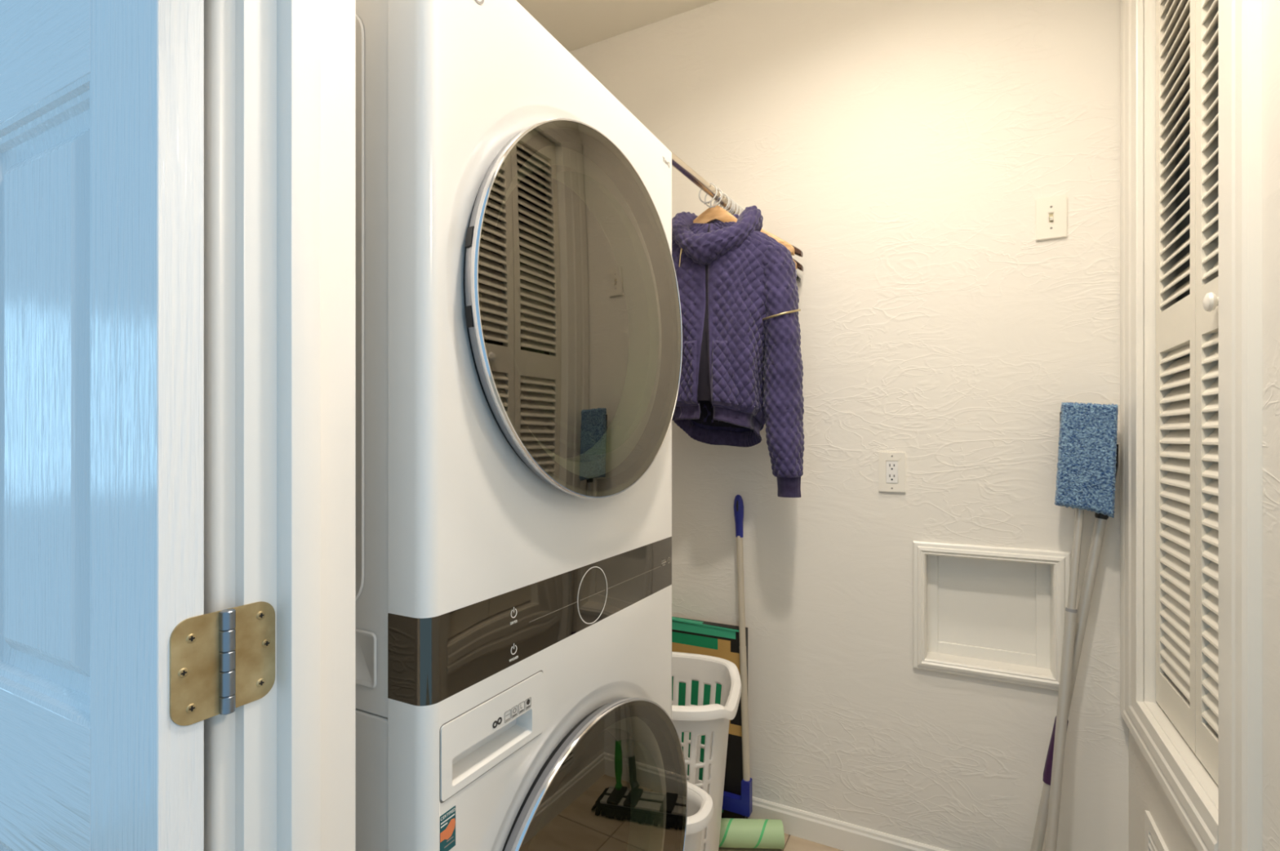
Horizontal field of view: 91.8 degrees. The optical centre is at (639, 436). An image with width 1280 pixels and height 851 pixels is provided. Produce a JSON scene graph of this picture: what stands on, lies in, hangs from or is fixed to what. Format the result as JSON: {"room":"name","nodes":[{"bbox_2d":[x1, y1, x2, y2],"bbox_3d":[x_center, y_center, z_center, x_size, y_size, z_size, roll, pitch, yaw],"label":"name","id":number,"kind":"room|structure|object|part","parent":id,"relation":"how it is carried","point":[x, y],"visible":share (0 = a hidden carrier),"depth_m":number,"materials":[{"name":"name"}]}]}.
{"room":"laundry room","nodes":[
{"label":"laundry room","id":0,"kind":"room"},
{"bbox_2d":[515,0,719,51],"bbox_3d":[0.259,-1.551,1.271,2.385,0.080,1.806,0,0,28],"label":"ceiling","id":1,"kind":"structure","parent":0,"point":[575,24],"depth_m":2.22,"materials":[{"name":"beige paint"}]},
{"bbox_2d":[718,832,843,850],"bbox_3d":[-0.213,1.334,0.673,4.200,0.080,3.598,0,0,28],"label":"floor","id":2,"kind":"structure","parent":0,"point":[792,842],"depth_m":1.96,"materials":[{"name":"brown tile"}]},
{"bbox_2d":[355,0,687,850],"bbox_3d":[-0.401,0.349,1.171,0.807,1.889,0.688,0,0,28],"label":"dryer","id":3,"kind":"object","parent":2,"relation":"on","point":[519,328],"visible":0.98,"depth_m":0.81,"materials":[{"name":"white metal"}]},
{"bbox_3d":[-0.198,0.382,0.816,0.028,0.088,0.197,0,0,27],"label":"detergent drawer","id":4,"kind":"part","parent":3,"relation":"part of","materials":[{"name":"white plastic"}]},
{"bbox_3d":[-0.112,0.258,1.022,0.062,0.100,0.686,0,0,27],"label":"control panel","id":5,"kind":"part","parent":3,"relation":"part of","materials":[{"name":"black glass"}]},
{"bbox_3d":[-0.056,-0.193,0.995,0.008,0.575,0.575,0,0,29],"label":"dryer door","id":6,"kind":"part","parent":3,"relation":"part of","materials":[{"name":"clear glass"}]},
{"bbox_3d":[-0.051,0.732,1.000,0.008,0.577,0.577,0,0,30],"label":"washer door","id":7,"kind":"part","parent":3,"relation":"part of","materials":[{"name":"clear glass"}]},
{"bbox_2d":[684,781,713,850],"bbox_3d":[-0.015,1.068,1.487,0.384,0.444,0.212,0,0,28],"label":"basket","id":8,"kind":"object","parent":2,"relation":"on","point":[700,802],"visible":0.13,"depth_m":1.41,"materials":[{"name":"white plastic"}]},
{"bbox_2d":[671,651,741,850],"bbox_3d":[0.006,0.985,1.776,0.553,0.618,0.418,0,0,14],"label":"laundry hamper","id":9,"kind":"object","parent":2,"relation":"on","point":[712,720],"visible":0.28,"depth_m":1.65,"materials":[{"name":"white plastic"}]},
{"bbox_2d":[671,616,747,817],"bbox_3d":[0.128,0.963,2.184,0.510,0.663,0.036,0,0,28],"label":"cardboard box","id":10,"kind":"object","parent":2,"relation":"on","point":[688,635],"visible":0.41,"depth_m":2.10,"materials":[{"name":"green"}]},
{"bbox_2d":[701,494,784,848],"bbox_3d":[0.314,0.743,2.003,0.293,1.100,0.184,0,0,10],"label":"mop","id":11,"kind":"object","parent":2,"relation":"on","point":[749,833],"visible":0.78,"depth_m":2.02,"materials":[{"name":"beige paint"}]},
{"bbox_3d":[0.277,1.172,2.060,0.189,0.112,0.030,0,0,27],"label":"elbow arm","id":12,"kind":"part","parent":11,"relation":"part of","materials":[{"name":"blue plastic"}]},
{"bbox_2d":[1030,444,1118,850],"bbox_3d":[0.952,0.653,1.637,0.539,1.273,0.264,0,0,28],"label":"mop","id":13,"kind":"object","parent":2,"relation":"on","point":[1100,520],"visible":0.44,"depth_m":1.61,"materials":[{"name":"grey paint"}]},
{"bbox_2d":[1044,401,1118,850],"bbox_3d":[1.115,0.573,1.598,0.207,1.329,0.092,0,0,3],"label":"mop","id":14,"kind":"object","parent":2,"relation":"on","point":[1086,474],"visible":1,"depth_m":1.58,"materials":[{"name":"blue fabric"}]},
{"bbox_2d":[568,0,1128,850],"bbox_3d":[0.493,-0.084,2.100,2.035,2.855,0.120,0,0,28],"label":"wall","id":15,"kind":"structure","parent":0,"point":[908,149],"depth_m":1.86,"materials":[{"name":"white paint"}]},
{"bbox_2d":[665,146,740,214],"bbox_3d":[-0.057,-0.741,1.426,0.052,0.052,1.589,0,0,31],"label":"closet rod","id":16,"kind":"object","parent":15,"relation":"attached to","point":[678,164],"visible":0.02,"depth_m":1.77,"materials":[{"name":"silver metal"}]},
{"bbox_2d":[698,182,717,204],"bbox_3d":[0.203,-0.727,1.851,0.061,0.063,0.010,0,0,31],"label":"curtain ring","id":17,"kind":"object","parent":16,"relation":"hanging from","point":[713,184],"visible":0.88,"depth_m":1.84,"materials":[{"name":"white plastic"}]},
{"bbox_2d":[704,187,722,208],"bbox_3d":[0.223,-0.727,1.885,0.061,0.063,0.010,0,0,35],"label":"curtain ring","id":18,"kind":"object","parent":16,"relation":"hanging from","point":[718,188],"visible":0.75,"depth_m":1.88,"materials":[{"name":"white plastic"}]},
{"bbox_2d":[693,189,737,223],"bbox_3d":[0.236,-0.644,1.907,0.340,0.227,0.032,0,0,28],"label":"hanger","id":19,"kind":"object","parent":16,"relation":"hanging from","point":[718,213],"visible":0.39,"depth_m":1.89,"materials":[{"name":"brown wood"}]},
{"bbox_3d":[0.236,-0.621,1.907,0.340,0.180,0.032,0,0,27],"label":"hanger arm","id":20,"kind":"part","parent":19,"relation":"part of","materials":[{"name":"brown wood"}]},
{"bbox_2d":[671,205,804,497],"bbox_3d":[0.228,-0.271,1.891,0.536,0.888,0.233,0,0,23],"label":"quilted jacket","id":21,"kind":"object","parent":19,"relation":"hanging from","point":[738,289],"visible":0.75,"depth_m":1.79,"materials":[{"name":"purple fabric"}]},
{"bbox_2d":[710,192,728,208],"bbox_3d":[0.247,-0.727,1.925,0.061,0.063,0.010,0,0,24],"label":"curtain ring","id":22,"kind":"object","parent":16,"relation":"hanging from","point":[725,194],"visible":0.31,"depth_m":1.92,"materials":[{"name":"white plastic"}]},
{"bbox_2d":[713,194,730,210],"bbox_3d":[0.256,-0.727,1.939,0.061,0.063,0.010,0,0,36],"label":"curtain ring","id":23,"kind":"object","parent":16,"relation":"hanging from","point":[722,194],"visible":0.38,"depth_m":1.92,"materials":[{"name":"white plastic"}]},
{"bbox_2d":[715,195,733,212],"bbox_3d":[0.263,-0.727,1.952,0.061,0.063,0.010,0,0,27],"label":"curtain ring","id":24,"kind":"object","parent":16,"relation":"hanging from","point":[729,211],"visible":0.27,"depth_m":1.94,"materials":[{"name":"white plastic"}]},
{"bbox_2d":[717,197,734,213],"bbox_3d":[0.270,-0.727,1.963,0.061,0.063,0.010,0,0,30],"label":"curtain ring","id":25,"kind":"object","parent":16,"relation":"hanging from","point":[731,211],"visible":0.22,"depth_m":1.95,"materials":[{"name":"white plastic"}]},
{"bbox_2d":[720,201,737,214],"bbox_3d":[0.284,-0.727,1.986,0.061,0.063,0.010,0,0,27],"label":"curtain ring","id":26,"kind":"object","parent":16,"relation":"hanging from","point":[735,202],"visible":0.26,"depth_m":1.97,"materials":[{"name":"white plastic"}]},
{"bbox_2d":[730,200,794,255],"bbox_3d":[0.289,-0.659,1.996,0.410,0.198,0.032,0,0,28],"label":"hanger","id":27,"kind":"object","parent":16,"relation":"hanging from","point":[789,246],"visible":0.13,"depth_m":1.91,"materials":[{"name":"brown wood"}]},
{"bbox_3d":[0.289,-0.637,1.996,0.410,0.155,0.032,0,0,27],"label":"hanger arm","id":28,"kind":"part","parent":27,"relation":"part of","materials":[{"name":"brown wood"}]},
{"bbox_2d":[733,211,802,257],"bbox_3d":[0.303,-0.658,2.020,0.444,0.199,0.032,0,0,28],"label":"hanger","id":29,"kind":"object","parent":16,"relation":"hanging from","point":[797,251],"visible":0.06,"depth_m":1.92,"materials":[{"name":"brown wood"}]},
{"bbox_3d":[0.303,-0.633,2.020,0.444,0.148,0.032,0,0,27],"label":"hanger arm","id":30,"kind":"part","parent":29,"relation":"part of","materials":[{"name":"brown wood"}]},
{"bbox_2d":[792,257,803,271],"bbox_3d":[0.332,-0.643,2.068,0.416,0.229,0.032,0,0,28],"label":"hanger","id":31,"kind":"object","parent":16,"relation":"hanging from","point":[799,266],"visible":0.02,"depth_m":1.97,"materials":[{"name":"brown wood"}]},
{"bbox_2d":[747,795,949,850],"bbox_3d":[0.462,1.252,2.040,1.835,0.083,0.014,0,0,28],"label":"baseboard","id":32,"kind":"structure","parent":15,"relation":"attached to","point":[823,829],"depth_m":1.96,"materials":[{"name":"white paint"}]},
{"bbox_2d":[878,451,906,492],"bbox_3d":[0.766,0.106,1.884,0.076,0.122,0.009,0,0,28],"label":"power outlet","id":33,"kind":"object","parent":15,"relation":"attached to","point":[889,472],"visible":1,"depth_m":1.88,"materials":[{"name":"white plastic"}]},
{"bbox_2d":[886,461,897,483],"bbox_3d":[0.766,0.106,1.884,0.033,0.066,0.008,0,0,27],"label":"receptacle","id":34,"kind":"object","parent":33,"relation":"attached to","point":[891,466],"depth_m":1.88,"materials":[{"name":"white plastic"}]},
{"bbox_2d":[912,540,1071,690],"bbox_3d":[1.006,0.500,1.794,0.391,0.378,0.093,0,0,28],"label":"wall niche","id":35,"kind":"object","parent":15,"relation":"attached to","point":[996,613],"visible":0.94,"depth_m":1.81,"materials":[{"name":"white paint"}]},
{"bbox_3d":[0.831,0.500,1.844,0.035,0.378,0.021,0,0,27],"label":"frame moulding","id":36,"kind":"part","parent":35,"relation":"part of","materials":[{"name":"white paint"}]},
{"bbox_3d":[0.989,0.672,1.762,0.391,0.036,0.021,0,0,27],"label":"frame moulding","id":37,"kind":"part","parent":35,"relation":"part of","materials":[{"name":"white paint"}]},
{"bbox_3d":[1.022,0.501,1.832,0.320,0.310,0.010,0,0,27],"label":"panel","id":38,"kind":"part","parent":35,"relation":"part of","materials":[{"name":"white paint"}]},
{"bbox_3d":[0.989,0.330,1.762,0.391,0.038,0.021,0,0,27],"label":"frame moulding","id":39,"kind":"part","parent":35,"relation":"part of","materials":[{"name":"white paint"}]},
{"bbox_3d":[1.145,0.500,1.681,0.040,0.378,0.021,0,0,27],"label":"frame moulding","id":40,"kind":"part","parent":35,"relation":"part of","materials":[{"name":"white paint"}]},
{"bbox_2d":[1035,194,1066,240],"bbox_3d":[1.124,-0.600,1.694,0.072,0.115,0.016,0,0,28],"label":"light switch","id":41,"kind":"object","parent":15,"relation":"attached to","point":[1051,212],"visible":1,"depth_m":1.70,"materials":[{"name":"white plastic"}]},
{"bbox_2d":[1128,0,1279,850],"bbox_3d":[0.957,-0.084,0.896,0.100,2.855,1.586,0,0,28],"label":"wall","id":42,"kind":"structure","parent":0,"point":[1146,792],"depth_m":0.88,"materials":[{"name":"white paint"}]},
{"bbox_2d":[1144,809,1168,850],"bbox_3d":[1.053,1.020,1.198,0.008,0.299,0.558,0,0,28],"label":"air vent","id":43,"kind":"object","parent":42,"relation":"in","point":[1153,840],"visible":1,"depth_m":1.40,"materials":[{"name":"white paint"}]},
{"bbox_2d":[1155,0,1217,784],"bbox_3d":[1.096,-0.259,1.218,0.053,1.765,0.566,0,0,28],"label":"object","id":44,"kind":"structure","parent":42,"relation":"in","point":[1187,415],"depth_m":1.27,"materials":[{"name":"white paint"}]},
{"bbox_3d":[1.020,-0.241,1.106,0.023,0.034,0.034,0,0,27],"label":"knob","id":45,"kind":"part","parent":44,"relation":"part of","materials":[{"name":"white ceramic"}]},
{"bbox_2d":[1120,0,1262,850],"bbox_3d":[1.121,-0.011,1.243,0.110,2.430,0.813,0,0,28],"label":"trim","id":46,"kind":"structure","parent":42,"relation":"attached to","point":[1227,815],"depth_m":1.01,"materials":[{"name":"white paint"}]},
{"bbox_3d":[1.233,-0.249,1.556,0.020,1.954,0.154,0,0,27],"label":"casing","id":47,"kind":"part","parent":46,"relation":"part of","materials":[{"name":"white paint"}]},
{"bbox_3d":[1.109,0.681,1.318,0.020,0.094,0.692,0,0,27],"label":"sill casing","id":48,"kind":"part","parent":46,"relation":"part of","materials":[{"name":"white paint"}]},
{"bbox_3d":[0.921,-0.011,0.957,0.020,2.430,0.120,0,0,27],"label":"casing","id":49,"kind":"part","parent":46,"relation":"part of","materials":[{"name":"white paint"}]},
{"bbox_3d":[-0.265,-0.084,0.573,4.200,2.855,0.116,0,0,28],"label":"wall","id":50,"kind":"structure","parent":0,"visible":0},
{"bbox_2d":[0,0,275,850],"bbox_3d":[-0.718,0.266,0.721,0.820,2.033,0.094,0,0,28],"label":"door","id":51,"kind":"structure","parent":50,"relation":"in","point":[102,101],"depth_m":0.54,"materials":[{"name":"white paint"}]},
{"bbox_3d":[-0.588,0.737,0.618,0.249,0.645,0.030,0,0,27],"label":"panel","id":52,"kind":"part","parent":51,"relation":"part of","materials":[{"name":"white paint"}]},
{"bbox_3d":[-0.736,-0.394,0.697,0.586,0.145,0.034,0,0,27],"label":"rail","id":53,"kind":"part","parent":51,"relation":"part of","materials":[{"name":"white paint"}]},
{"bbox_3d":[-0.736,0.336,0.697,0.586,0.157,0.034,0,0,27],"label":"rail","id":54,"kind":"part","parent":51,"relation":"part of","materials":[{"name":"white paint"}]},
{"bbox_3d":[-0.588,-0.032,0.618,0.249,0.578,0.030,0,0,27],"label":"panel","id":55,"kind":"part","parent":51,"relation":"part of","materials":[{"name":"white paint"}]},
{"bbox_3d":[-0.357,0.194,0.538,0.012,0.088,0.086,0,0,28],"label":"door hinge","id":56,"kind":"part","parent":51,"relation":"part of","materials":[{"name":"gold metal"}]},
{"bbox_2d":[204,0,355,850],"bbox_3d":[-0.355,0.229,0.599,0.155,2.130,0.086,0,0,-36],"label":"trim","id":57,"kind":"structure","parent":50,"relation":"attached to","point":[280,75],"depth_m":0.57,"materials":[{"name":"white paint"}]},
{"bbox_3d":[-0.404,0.229,0.570,0.077,2.130,0.018,0,0,27],"label":"hall casing","id":58,"kind":"part","parent":57,"relation":"part of","materials":[{"name":"white paint"}]}
]}

